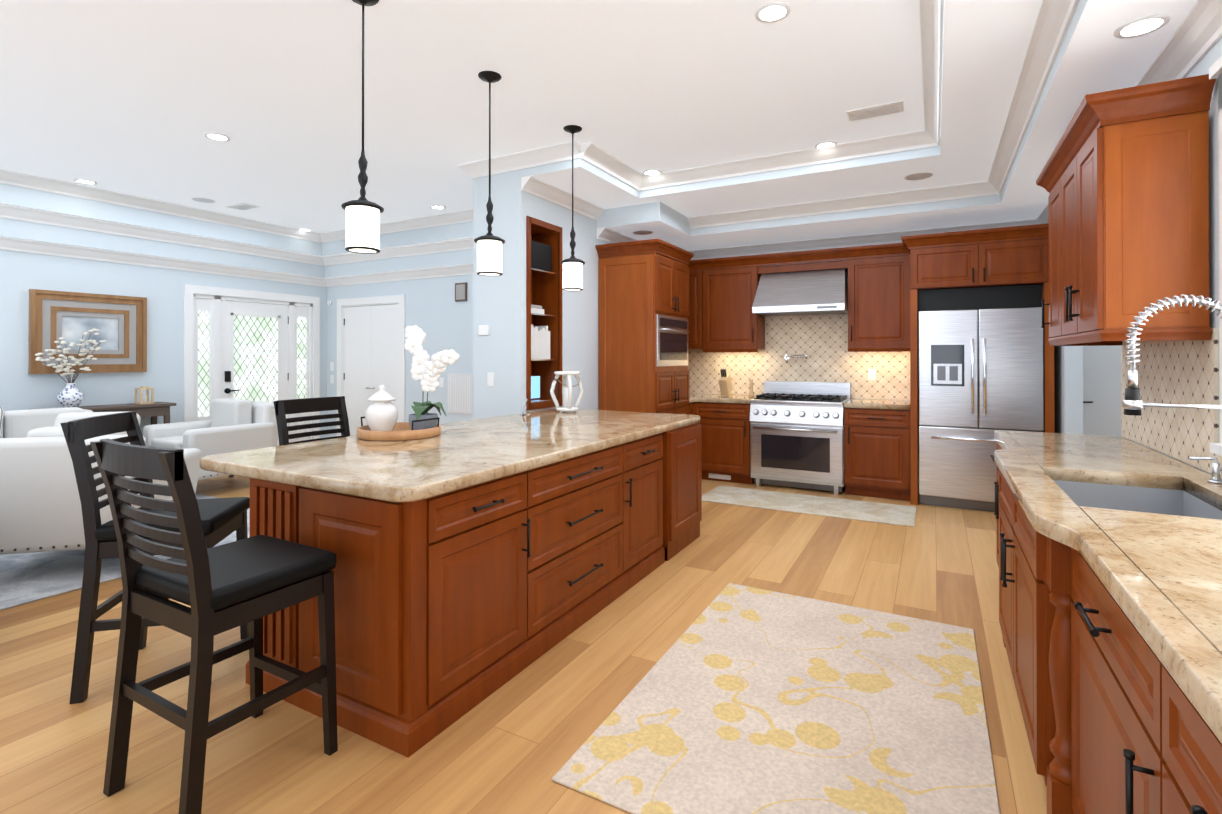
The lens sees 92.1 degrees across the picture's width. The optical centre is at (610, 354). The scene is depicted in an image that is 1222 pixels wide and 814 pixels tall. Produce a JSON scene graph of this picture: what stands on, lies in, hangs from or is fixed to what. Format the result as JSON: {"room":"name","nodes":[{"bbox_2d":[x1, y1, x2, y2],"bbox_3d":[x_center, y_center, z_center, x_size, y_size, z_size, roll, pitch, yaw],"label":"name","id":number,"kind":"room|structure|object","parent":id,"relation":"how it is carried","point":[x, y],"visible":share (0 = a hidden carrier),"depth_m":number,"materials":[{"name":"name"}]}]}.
{"room":"kitchen","nodes":[
{"label":"kitchen","id":0,"kind":"room"},
{"bbox_2d":[0,183,319,277],"bbox_3d":[-5.836,-1.347,4.660,0.270,0.550,8.150,0,0,29],"label":"ceiling soffit","id":1,"kind":"structure","parent":0,"point":[17,196],"depth_m":6.20,"materials":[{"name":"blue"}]},
{"bbox_2d":[0,249,326,438],"bbox_3d":[-5.979,-0.121,4.801,0.120,3.000,8.270,0,0,29],"label":"wall","id":2,"kind":"structure","parent":0,"point":[161,290],"depth_m":6.14,"materials":[{"name":"blue paint"}]},
{"bbox_2d":[28,289,146,373],"bbox_3d":[-5.243,-0.217,5.950,0.062,0.800,0.930,0,0,29],"label":"picture frame","id":3,"kind":"object","parent":2,"relation":"attached to","point":[119,322],"visible":0.98,"depth_m":5.94,"materials":[{"name":"brown wood"}]},
{"bbox_2d":[0,169,331,286],"bbox_3d":[-5.794,-1.295,4.636,0.365,0.655,8.149,0,0,29],"label":"crown molding","id":4,"kind":"structure","parent":2,"relation":"attached to","point":[8,177],"depth_m":6.23,"materials":[{"name":"white"}]},
{"bbox_2d":[184,284,319,445],"bbox_3d":[-4.492,0.293,7.463,0.127,2.190,1.680,0,0,29],"label":"door frame","id":5,"kind":"structure","parent":2,"relation":"attached to","point":[250,345],"depth_m":7.38,"materials":[{"name":"white wood"}]},
{"bbox_2d":[320,221,472,277],"bbox_3d":[-2.167,-1.338,7.141,3.720,0.550,0.270,0,0,29],"label":"ceiling soffit","id":6,"kind":"structure","parent":0,"point":[464,230],"depth_m":7.24,"materials":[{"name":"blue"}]},
{"bbox_2d":[320,209,472,242],"bbox_3d":[-2.216,-1.561,6.961,3.628,0.105,0.096,0,0,29],"label":"crown molding","id":7,"kind":"structure","parent":6,"relation":"attached to","point":[465,215],"depth_m":7.01,"materials":[{"name":"white"}]},
{"bbox_2d":[327,274,472,436],"bbox_3d":[-2.205,-0.112,7.380,4.020,3.000,0.120,0,0,29],"label":"wall","id":8,"kind":"structure","parent":0,"point":[439,316],"depth_m":7.34,"materials":[{"name":"blue paint"}]},
{"bbox_2d":[330,375,333,383],"bbox_3d":[-3.895,0.342,8.232,0.075,0.120,0.006,0,0,29],"label":"switch plate","id":9,"kind":"object","parent":8,"relation":"attached to","point":[331,376],"depth_m":8.23,"materials":[{"name":"white plastic"}]},
{"bbox_2d":[330,362,333,370],"bbox_3d":[-3.895,0.161,8.232,0.075,0.120,0.006,0,0,29],"label":"switch plate","id":10,"kind":"object","parent":8,"relation":"attached to","point":[331,363],"depth_m":8.23,"materials":[{"name":"white plastic"}]},
{"bbox_2d":[337,294,405,435],"bbox_3d":[-3.192,0.310,7.886,1.320,2.160,0.138,0,0,29],"label":"door frame","id":11,"kind":"structure","parent":8,"relation":"attached to","point":[371,351],"depth_m":7.89,"materials":[{"name":"white wood"}]},
{"bbox_2d":[328,238,472,286],"bbox_3d":[-2.183,-1.145,7.174,3.778,0.375,0.225,0,0,29],"label":"crown molding","id":12,"kind":"structure","parent":8,"relation":"attached to","point":[460,244],"depth_m":7.38,"materials":[{"name":"white"}]},
{"bbox_2d":[439,377,443,386],"bbox_3d":[-2.080,0.338,7.237,0.075,0.120,0.006,0,0,29],"label":"switch plate","id":13,"kind":"object","parent":8,"relation":"attached to","point":[441,379],"depth_m":7.23,"materials":[{"name":"white plastic"}]},
{"bbox_2d":[447,373,472,413],"bbox_3d":[-1.812,0.467,7.084,0.410,0.480,0.016,0,0,29],"label":"air vent","id":14,"kind":"object","parent":8,"relation":"in","point":[459,393],"visible":0.98,"depth_m":7.07,"materials":[{"name":"white"}]},
{"bbox_2d":[455,282,466,301],"bbox_3d":[-1.801,-0.753,7.078,0.180,0.220,0.023,0,0,29],"label":"sign","id":15,"kind":"object","parent":8,"relation":"attached to","point":[460,291],"visible":0.93,"depth_m":7.07,"materials":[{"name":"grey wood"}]},
{"bbox_2d":[0,0,924,232],"bbox_3d":[-0.714,-1.677,3.364,10.900,0.100,10.800,0,0,29],"label":"ceiling","id":16,"kind":"structure","parent":0,"point":[139,98],"depth_m":3.61,"materials":[{"name":"white paint"}]},
{"bbox_2d":[74,179,96,184],"bbox_3d":[-4.903,-1.614,5.500,0.162,0.007,0.162,0,0,20],"label":"recessed light","id":17,"kind":"object","parent":16,"relation":"in","point":[84,181],"depth_m":5.49,"materials":[{"name":"white"}]},
{"bbox_2d":[192,198,215,202],"bbox_3d":[-4.256,-1.613,6.161,0.209,0.005,0.209,0,0,20],"label":"ceiling vent","id":18,"kind":"object","parent":16,"relation":"in","point":[204,200],"depth_m":6.15,"materials":[{"name":"white"}]},
{"bbox_2d":[204,132,229,140],"bbox_3d":[-2.927,-1.619,4.383,0.162,0.007,0.162,0,0,20],"label":"recessed light","id":19,"kind":"object","parent":16,"relation":"in","point":[214,136],"depth_m":4.37,"materials":[{"name":"white"}]},
{"bbox_2d":[227,203,260,210],"bbox_3d":[-4.000,-1.610,6.419,0.340,0.010,0.180,0,0,29],"label":"ceiling vent","id":20,"kind":"object","parent":16,"relation":"in","point":[243,206],"depth_m":6.39,"materials":[{"name":"white"}]},
{"bbox_2d":[341,0,383,253],"bbox_3d":[-1.125,-1.049,2.675,0.180,1.158,0.180,0,0,29],"label":"pendant light","id":21,"kind":"object","parent":16,"relation":"hanging from","point":[362,224],"visible":1,"depth_m":2.63,"materials":[{"name":"white glass"}]},
{"bbox_2d":[430,205,445,208],"bbox_3d":[-1.891,-1.611,6.438,0.162,0.007,0.162,0,0,2],"label":"recessed light","id":22,"kind":"object","parent":16,"relation":"in","point":[432,206],"depth_m":6.44,"materials":[{"name":"white"}]},
{"bbox_2d":[474,71,504,275],"bbox_3d":[-0.707,-1.047,3.437,0.180,1.158,0.180,0,0,29],"label":"pendant light","id":23,"kind":"object","parent":16,"relation":"hanging from","point":[489,253],"visible":1,"depth_m":3.40,"materials":[{"name":"white"}]},
{"bbox_2d":[560,125,584,290],"bbox_3d":[-0.274,-1.044,4.227,0.180,1.158,0.180,0,0,29],"label":"pendant light","id":24,"kind":"object","parent":16,"relation":"hanging from","point":[572,272],"visible":1,"depth_m":4.18,"materials":[{"name":"white glass"}]},
{"bbox_2d":[633,230,652,234],"bbox_3d":[0.329,-1.263,6.098,0.209,0.005,0.209,0,0,5],"label":"ceiling vent","id":25,"kind":"object","parent":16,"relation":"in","point":[641,232],"depth_m":6.08,"materials":[{"name":"white metal"}]},
{"bbox_2d":[643,169,660,174],"bbox_3d":[0.363,-1.615,5.225,0.162,0.007,0.162,0,0,2],"label":"recessed light","id":26,"kind":"object","parent":16,"relation":"in","point":[651,171],"depth_m":5.21,"materials":[{"name":"white"}]},
{"bbox_2d":[755,2,790,22],"bbox_3d":[0.768,-1.624,2.802,0.162,0.007,0.162,0,0,20],"label":"recessed light","id":27,"kind":"object","parent":16,"relation":"in","point":[772,12],"depth_m":2.80,"materials":[{"name":"white"}]},
{"bbox_2d":[815,141,836,147],"bbox_3d":[1.663,-1.618,4.558,0.162,0.007,0.162,0,0,20],"label":"recessed light","id":28,"kind":"object","parent":16,"relation":"in","point":[827,143],"depth_m":4.53,"materials":[{"name":"white"}]},
{"bbox_2d":[846,100,903,120],"bbox_3d":[1.759,-1.619,3.924,0.340,0.010,0.180,0,0,29],"label":"ceiling vent","id":29,"kind":"object","parent":16,"relation":"in","point":[877,110],"depth_m":3.91,"materials":[{"name":"white metal"}]},
{"bbox_2d":[904,172,932,180],"bbox_3d":[2.499,-1.448,4.794,0.209,0.005,0.209,0,0,20],"label":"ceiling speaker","id":30,"kind":"object","parent":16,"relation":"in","point":[917,176],"depth_m":4.78,"materials":[{"name":"white"}]},
{"bbox_2d":[0,475,1046,813],"bbox_3d":[-0.714,1.423,3.352,10.900,0.100,10.800,0,0,29],"label":"floor","id":31,"kind":"structure","parent":0,"point":[516,743],"depth_m":2.36,"materials":[{"name":"brown wood"}]},
{"bbox_2d":[28,402,175,424],"bbox_3d":[-5.066,0.948,5.922,0.360,0.870,1.080,0,0,29],"label":"console table","id":32,"kind":"object","parent":31,"relation":"on","point":[154,410],"visible":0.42,"depth_m":6.09,"materials":[{"name":"brown wood"}]},
{"bbox_2d":[34,328,106,406],"bbox_3d":[-5.183,0.125,5.652,0.272,0.771,0.530,0,0,29],"label":"vase","id":33,"kind":"object","parent":32,"relation":"on","point":[70,394],"visible":1,"depth_m":5.63,"materials":[{"name":"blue ceramic"}]},
{"bbox_2d":[135,386,153,403],"bbox_3d":[-4.912,0.423,6.205,0.120,0.180,0.120,0,0,29],"label":"lantern","id":34,"kind":"object","parent":32,"relation":"on","point":[144,399],"visible":1,"depth_m":6.19,"materials":[{"name":"brown wood"}]},
{"bbox_2d":[0,493,249,610],"bbox_3d":[-4.232,1.370,4.112,2.600,0.012,3.150,0,0,29],"label":"living room rug","id":35,"kind":"object","parent":31,"relation":"on","point":[25,578],"depth_m":3.69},
{"bbox_2d":[0,407,145,444],"bbox_3d":[-4.957,0.873,4.517,1.019,0.982,1.996,0,0,29],"label":"sofa","id":36,"kind":"object","parent":35,"relation":"on","point":[18,423],"visible":0.12,"depth_m":4.91,"materials":[{"name":"white fabric"}]},
{"bbox_2d":[0,411,200,554],"bbox_3d":[-3.450,0.878,3.939,0.936,0.968,0.949,0,0,-14],"label":"sofa","id":37,"kind":"object","parent":35,"relation":"on","point":[40,507],"visible":0.4,"depth_m":3.51,"materials":[{"name":"white fabric"}]},
{"bbox_2d":[143,398,277,480],"bbox_3d":[-4.105,0.920,6.114,0.936,0.900,0.949,0,0,29],"label":"armchair","id":38,"kind":"object","parent":35,"relation":"on","point":[233,425],"visible":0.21,"depth_m":6.00,"materials":[{"name":"white fabric"}]},
{"bbox_2d":[60,411,249,703],"bbox_3d":[-1.956,0.817,2.590,0.532,1.105,0.468,0,0,-13],"label":"bar stool","id":39,"kind":"object","parent":31,"relation":"on","point":[222,519],"visible":0.58,"depth_m":2.36,"materials":[{"name":"black wood"}]},
{"bbox_2d":[90,439,337,813],"bbox_3d":[-1.270,0.814,1.925,0.468,1.105,0.532,0,0,29],"label":"bar stool","id":40,"kind":"object","parent":31,"relation":"on","point":[253,581],"visible":1,"depth_m":1.81,"materials":[{"name":"black wood"}]},
{"bbox_2d":[273,396,349,445],"bbox_3d":[-1.640,0.820,3.520,0.532,1.105,0.468,0,0,29],"label":"bar stool","id":41,"kind":"object","parent":31,"relation":"on","point":[282,408],"visible":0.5,"depth_m":3.62,"materials":[{"name":"black wood"}]},
{"bbox_2d":[246,420,701,757],"bbox_3d":[-0.554,0.941,3.545,1.317,0.866,2.852,0,0,29],"label":"kitchen island","id":42,"kind":"object","parent":31,"relation":"on","point":[480,560],"depth_m":2.33,"materials":[{"name":"brown wood"}]},
{"bbox_2d":[200,408,699,507],"bbox_3d":[-0.576,0.483,3.565,1.340,0.050,2.900,0,0,29],"label":"island countertop","id":43,"kind":"structure","parent":42,"relation":"on","point":[468,451],"depth_m":2.70,"materials":[{"name":"beige stone"}]},
{"bbox_2d":[357,416,440,440],"bbox_3d":[-1.194,0.405,3.334,0.450,0.105,0.450,0,0,29],"label":"wood tray","id":44,"kind":"object","parent":43,"relation":"on","point":[401,431],"visible":0.73,"depth_m":3.16,"materials":[{"name":"brown wood"}]},
{"bbox_2d":[365,385,397,430],"bbox_3d":[-1.301,0.306,3.347,0.176,0.272,0.176,0,0,29],"label":"ginger jar","id":45,"kind":"object","parent":44,"relation":"on","point":[381,413],"visible":0.88,"depth_m":3.29,"materials":[{"name":"white ceramic"}]},
{"bbox_2d":[404,325,459,429],"bbox_3d":[-1.022,0.135,3.338,0.368,0.612,0.278,0,0,29],"label":"orchid","id":46,"kind":"object","parent":44,"relation":"on","point":[425,370],"visible":1,"depth_m":3.33,"materials":[{"name":"white plant"}]},
{"bbox_2d":[520,397,530,415],"bbox_3d":[-0.666,0.397,4.552,0.144,0.131,0.176,0,0,29],"label":"tablet stand","id":47,"kind":"object","parent":43,"relation":"on","point":[522,413],"visible":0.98,"depth_m":4.47,"materials":[{"name":"silver metal"}]},
{"bbox_2d":[550,371,583,412],"bbox_3d":[-0.356,0.297,4.780,0.210,0.330,0.210,0,0,29],"label":"lantern","id":48,"kind":"object","parent":43,"relation":"on","point":[567,396],"visible":1,"depth_m":4.74,"materials":[{"name":"white ceramic"}]},
{"bbox_2d":[595,238,693,414],"bbox_3d":[0.369,0.146,6.110,0.687,2.475,0.930,0,0,29],"label":"tall cabinet","id":49,"kind":"object","parent":31,"relation":"on","point":[643,319],"visible":0.81,"depth_m":5.79,"materials":[{"name":"brown wood"}]},
{"bbox_2d":[688,403,695,414],"bbox_3d":[0.618,0.953,6.602,0.626,0.864,0.165,0,0,29],"label":"base cabinet","id":50,"kind":"object","parent":31,"relation":"on","point":[692,406],"depth_m":6.46,"materials":[{"name":"brown wood"}]},
{"bbox_2d":[696,403,753,483],"bbox_3d":[1.340,0.953,6.644,0.630,0.864,0.623,0,0,29],"label":"base cabinet","id":51,"kind":"object","parent":31,"relation":"on","point":[725,426],"depth_m":6.36,"materials":[{"name":"brown wood"}]},
{"bbox_2d":[689,395,755,406],"bbox_3d":[1.034,0.496,6.725,1.239,0.050,0.778,0,0,29],"label":"countertop","id":52,"kind":"structure","parent":51,"relation":"on","point":[740,400],"depth_m":6.42,"materials":[{"name":"beige stone"}]},
{"bbox_2d":[718,369,732,396],"bbox_3d":[1.299,0.313,6.675,0.100,0.313,0.244,0,0,29],"label":"knife block","id":53,"kind":"object","parent":52,"relation":"on","point":[725,384],"visible":1,"depth_m":6.62,"materials":[{"name":"brown wood"}]},
{"bbox_2d":[749,379,753,396],"bbox_3d":[1.565,0.367,6.577,0.060,0.205,0.060,0,0,29],"label":"pepper mill","id":54,"kind":"object","parent":52,"relation":"on","point":[751,393],"visible":1,"depth_m":6.56,"materials":[{"name":"brown wood"}]},
{"bbox_2d":[552,583,999,813],"bbox_3d":[0.805,1.365,2.411,1.250,0.008,1.870,0,0,29],"label":"kitchen rug","id":55,"kind":"object","parent":31,"relation":"on","point":[739,699],"visible":0.97,"depth_m":2.18,"materials":[{"name":"beige carpet"}]},
{"bbox_2d":[750,381,850,494],"bbox_3d":[2.000,0.841,6.225,0.916,1.085,0.717,0,0,29],"label":"range","id":56,"kind":"object","parent":31,"relation":"on","point":[796,434],"visible":0.96,"depth_m":6.00,"materials":[{"name":"silver metal"}]},
{"bbox_2d":[702,485,916,526],"bbox_3d":[1.782,1.377,5.462,1.850,0.008,0.700,0,0,29],"label":"area rug","id":57,"kind":"object","parent":31,"relation":"on","point":[894,514],"visible":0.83,"depth_m":5.37,"materials":[{"name":"beige fabric"}]},
{"bbox_2d":[844,403,915,502],"bbox_3d":[2.686,0.950,5.906,0.580,0.864,0.623,0,0,29],"label":"base cabinet","id":58,"kind":"object","parent":31,"relation":"on","point":[881,448],"depth_m":5.62,"materials":[{"name":"brown wood"}]},
{"bbox_2d":[844,399,911,406],"bbox_3d":[2.682,0.493,5.903,0.573,0.050,0.634,0,0,29],"label":"countertop","id":59,"kind":"structure","parent":58,"relation":"on","point":[853,402],"depth_m":5.73,"materials":[{"name":"beige stone"}]},
{"bbox_2d":[918,307,1043,511],"bbox_3d":[3.373,0.491,5.445,0.930,1.780,0.767,0,0,29],"label":"fridge","id":60,"kind":"object","parent":31,"relation":"on","point":[980,376],"visible":0.85,"depth_m":5.19,"materials":[{"name":"silver metal"}]},
{"bbox_2d":[994,466,1065,813],"bbox_3d":[1.806,0.936,2.058,0.655,0.866,1.264,0,0,29],"label":"base cabinet","id":61,"kind":"object","parent":31,"relation":"on","point":[1032,596],"depth_m":1.77,"materials":[{"name":"brown wood"}]},
{"bbox_2d":[990,430,1221,813],"bbox_3d":[1.352,0.475,1.248,0.670,0.050,5.090,0,0,29],"label":"countertop","id":62,"kind":"structure","parent":61,"relation":"on","point":[1147,584],"depth_m":1.29,"materials":[{"name":"beige stone"}]},
{"bbox_2d":[1062,478,1221,517],"bbox_3d":[1.762,0.597,1.975,0.454,0.214,0.744,0,0,29],"label":"sink","id":63,"kind":"object","parent":62,"relation":"in","point":[1092,491],"depth_m":2.25,"materials":[{"name":"silver metal"}]},
{"bbox_2d":[1123,294,1221,415],"bbox_3d":[1.855,0.127,1.888,0.320,0.650,0.134,0,0,29],"label":"spring faucet","id":64,"kind":"object","parent":62,"relation":"on","point":[1133,404],"visible":1,"depth_m":1.96,"materials":[{"name":"silver metal"}]},
{"bbox_2d":[1189,457,1221,483],"bbox_3d":[2.121,0.407,2.098,0.092,0.090,0.044,0,0,29],"label":"soap dispenser","id":65,"kind":"object","parent":62,"relation":"on","point":[1216,472],"visible":1,"depth_m":2.08,"materials":[{"name":"silver metal"}]},
{"bbox_2d":[1066,594,1145,813],"bbox_3d":[1.352,0.932,1.162,0.590,0.866,0.742,0,0,29],"label":"door","id":66,"kind":"structure","parent":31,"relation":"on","point":[1106,741],"depth_m":1.37,"materials":[{"name":"brown wood"}]},
{"bbox_2d":[1146,734,1193,813],"bbox_3d":[1.005,0.930,0.530,0.590,0.866,0.700,0,0,29],"label":"door","id":67,"kind":"structure","parent":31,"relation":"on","point":[1163,796],"depth_m":0.99,"materials":[{"name":"brown wood"}]},
{"bbox_2d":[473,170,609,418],"bbox_3d":[-0.255,-0.116,6.225,0.510,3.000,2.930,0,0,29],"label":"wall","id":68,"kind":"structure","parent":0,"point":[499,308],"depth_m":5.00,"materials":[{"name":"blue paint"}]},
{"bbox_2d":[479,325,489,334],"bbox_3d":[-1.074,-0.208,4.990,0.110,0.085,0.022,0,0,29],"label":"switch plate","id":69,"kind":"object","parent":68,"relation":"attached to","point":[484,329],"depth_m":4.97,"materials":[{"name":"white plastic"}]},
{"bbox_2d":[487,372,493,385],"bbox_3d":[-1.015,0.207,4.963,0.070,0.115,0.009,0,0,29],"label":"switch plate","id":70,"kind":"object","parent":68,"relation":"attached to","point":[490,376],"depth_m":4.96,"materials":[{"name":"white plastic"}]},
{"bbox_2d":[464,141,579,178],"bbox_3d":[-0.732,-1.569,4.766,1.079,0.105,0.095,0,0,29],"label":"crown molding","id":71,"kind":"structure","parent":68,"relation":"attached to","point":[551,154],"depth_m":4.74,"materials":[{"name":"white"}]},
{"bbox_2d":[526,216,561,409],"bbox_3d":[-0.701,-0.345,5.176,0.312,1.610,0.520,0,0,29],"label":"built-in bookshelf","id":72,"kind":"object","parent":68,"relation":"in","point":[543,302],"visible":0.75,"depth_m":5.29,"materials":[{"name":"brown wood"}]},
{"bbox_2d":[521,176,636,243],"bbox_3d":[-0.233,-1.306,5.637,0.095,0.285,1.910,0,0,29],"label":"crown molding","id":73,"kind":"structure","parent":68,"relation":"attached to","point":[534,186],"depth_m":5.39,"materials":[{"name":"white"}]},
{"bbox_2d":[690,243,978,399],"bbox_3d":[3.144,-0.117,6.101,5.570,3.000,0.120,0,0,29],"label":"wall","id":74,"kind":"structure","parent":0,"point":[812,262],"depth_m":6.48,"materials":[{"name":"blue paint"}]},
{"bbox_2d":[688,313,909,399],"bbox_3d":[1.694,0.011,6.376,2.759,0.913,0.789,0,0,29],"label":"backsplash","id":75,"kind":"structure","parent":74,"relation":"attached to","point":[820,341],"depth_m":6.55,"materials":[{"name":"tile"}]},
{"bbox_2d":[782,354,806,362],"bbox_3d":[2.049,0.045,6.544,0.263,0.100,0.129,0,0,29],"label":"pot filler","id":76,"kind":"object","parent":75,"relation":"attached to","point":[787,357],"visible":1,"depth_m":6.52,"materials":[{"name":"silver metal"}]},
{"bbox_2d":[868,369,875,379],"bbox_3d":[2.758,0.206,6.225,0.070,0.115,0.006,0,0,29],"label":"switch plate","id":77,"kind":"object","parent":75,"relation":"attached to","point":[871,372],"depth_m":6.22,"materials":[{"name":"white plastic"}]},
{"bbox_2d":[752,269,847,315],"bbox_3d":[2.042,-0.666,6.308,0.924,0.449,0.548,0,0,29],"label":"range hood","id":78,"kind":"object","parent":74,"relation":"attached to","point":[817,292],"visible":0.92,"depth_m":6.16,"materials":[{"name":"silver metal"}]},
{"bbox_2d":[689,219,1032,259],"bbox_3d":[2.308,-1.213,6.440,3.780,0.105,0.095,0,0,29],"label":"crown molding","id":79,"kind":"structure","parent":74,"relation":"attached to","point":[886,237],"depth_m":6.37,"materials":[{"name":"white paint"}]},
{"bbox_2d":[688,223,1048,351],"bbox_3d":[2.168,-0.562,6.107,3.826,1.060,0.779,0,0,29],"label":"upper cabinet","id":80,"kind":"object","parent":74,"relation":"attached to","point":[883,279],"visible":0.85,"depth_m":5.90,"materials":[{"name":"brown wood"}]},
{"bbox_2d":[1083,345,1122,436],"bbox_3d":[4.573,0.305,5.201,1.040,2.150,0.080,0,0,29],"label":"door","id":81,"kind":"structure","parent":74,"relation":"attached to","point":[1101,390],"depth_m":5.30,"materials":[{"name":"white wood"}]},
{"bbox_2d":[521,0,1197,250],"bbox_3d":[0.764,-1.458,1.868,5.470,0.350,9.600,0,0,29],"label":"ceiling soffit","id":82,"kind":"structure","parent":0,"point":[985,45],"depth_m":4.46,"materials":[{"name":"white paint"}]},
{"bbox_2d":[581,143,644,187],"bbox_3d":[0.029,-1.569,4.930,0.095,0.105,0.920,0,0,29],"label":"crown molding","id":83,"kind":"structure","parent":82,"relation":"attached to","point":[591,153],"depth_m":4.88,"materials":[{"name":"white paint"}]},
{"bbox_2d":[635,130,920,190],"bbox_3d":[1.250,-1.569,4.854,2.310,0.105,0.095,0,0,29],"label":"crown molding","id":84,"kind":"structure","parent":82,"relation":"attached to","point":[907,141],"depth_m":4.75,"materials":[{"name":"white paint"}]},
{"bbox_2d":[687,181,984,228],"bbox_3d":[1.678,-1.395,5.759,3.330,0.105,0.095,0,0,29],"label":"crown molding","id":85,"kind":"structure","parent":82,"relation":"attached to","point":[973,189],"depth_m":5.48,"materials":[{"name":"white"}]},
{"bbox_2d":[919,0,943,148],"bbox_3d":[0.498,-1.584,0.931,0.095,0.105,7.699,0,0,29],"label":"crown molding","id":86,"kind":"structure","parent":82,"relation":"attached to","point":[931,11],"depth_m":3.20,"materials":[{"name":"white wood"}]},
{"bbox_2d":[985,0,1078,195],"bbox_3d":[1.132,-1.413,1.153,0.095,0.105,8.699,0,0,29],"label":"crown molding","id":87,"kind":"structure","parent":82,"relation":"attached to","point":[1054,17],"depth_m":3.01,"materials":[{"name":"white wood"}]},
{"bbox_2d":[1114,14,1169,38],"bbox_3d":[2.065,-1.276,2.295,0.162,0.007,0.162,0,0,2],"label":"recessed light","id":88,"kind":"object","parent":82,"relation":"in","point":[1141,26],"depth_m":2.29,"materials":[{"name":"white"}]},
{"bbox_2d":[1054,37,1221,478],"bbox_3d":[1.835,-0.135,1.276,0.120,3.000,9.600,0,0,29],"label":"wall","id":89,"kind":"structure","parent":0,"point":[1068,389],"depth_m":2.36,"materials":[{"name":"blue paint"}]},
{"bbox_2d":[1036,74,1215,345],"bbox_3d":[2.394,-0.549,2.855,0.384,0.990,1.318,0,0,29],"label":"upper cabinet","id":90,"kind":"object","parent":89,"relation":"attached to","point":[1123,179],"visible":0.98,"depth_m":2.29,"materials":[{"name":"brown wood"}]},
{"bbox_2d":[1033,0,1221,224],"bbox_3d":[1.739,-1.232,1.332,0.095,0.105,9.599,0,0,29],"label":"crown molding","id":91,"kind":"structure","parent":89,"relation":"attached to","point":[1193,40],"depth_m":2.34,"materials":[{"name":"white wood"}]},
{"bbox_2d":[1121,328,1221,477],"bbox_3d":[1.654,0.171,1.084,0.011,0.553,5.090,0,0,29],"label":"backsplash","id":92,"kind":"structure","parent":89,"relation":"attached to","point":[1179,371],"depth_m":2.55,"materials":[{"name":"tile"}]},
{"bbox_2d":[1209,56,1221,455],"bbox_3d":[1.758,-0.320,1.205,0.145,1.490,2.160,0,0,29],"label":"window","id":93,"kind":"structure","parent":89,"relation":"in","point":[1215,69],"depth_m":2.14,"materials":[{"name":"white"}]}
]}

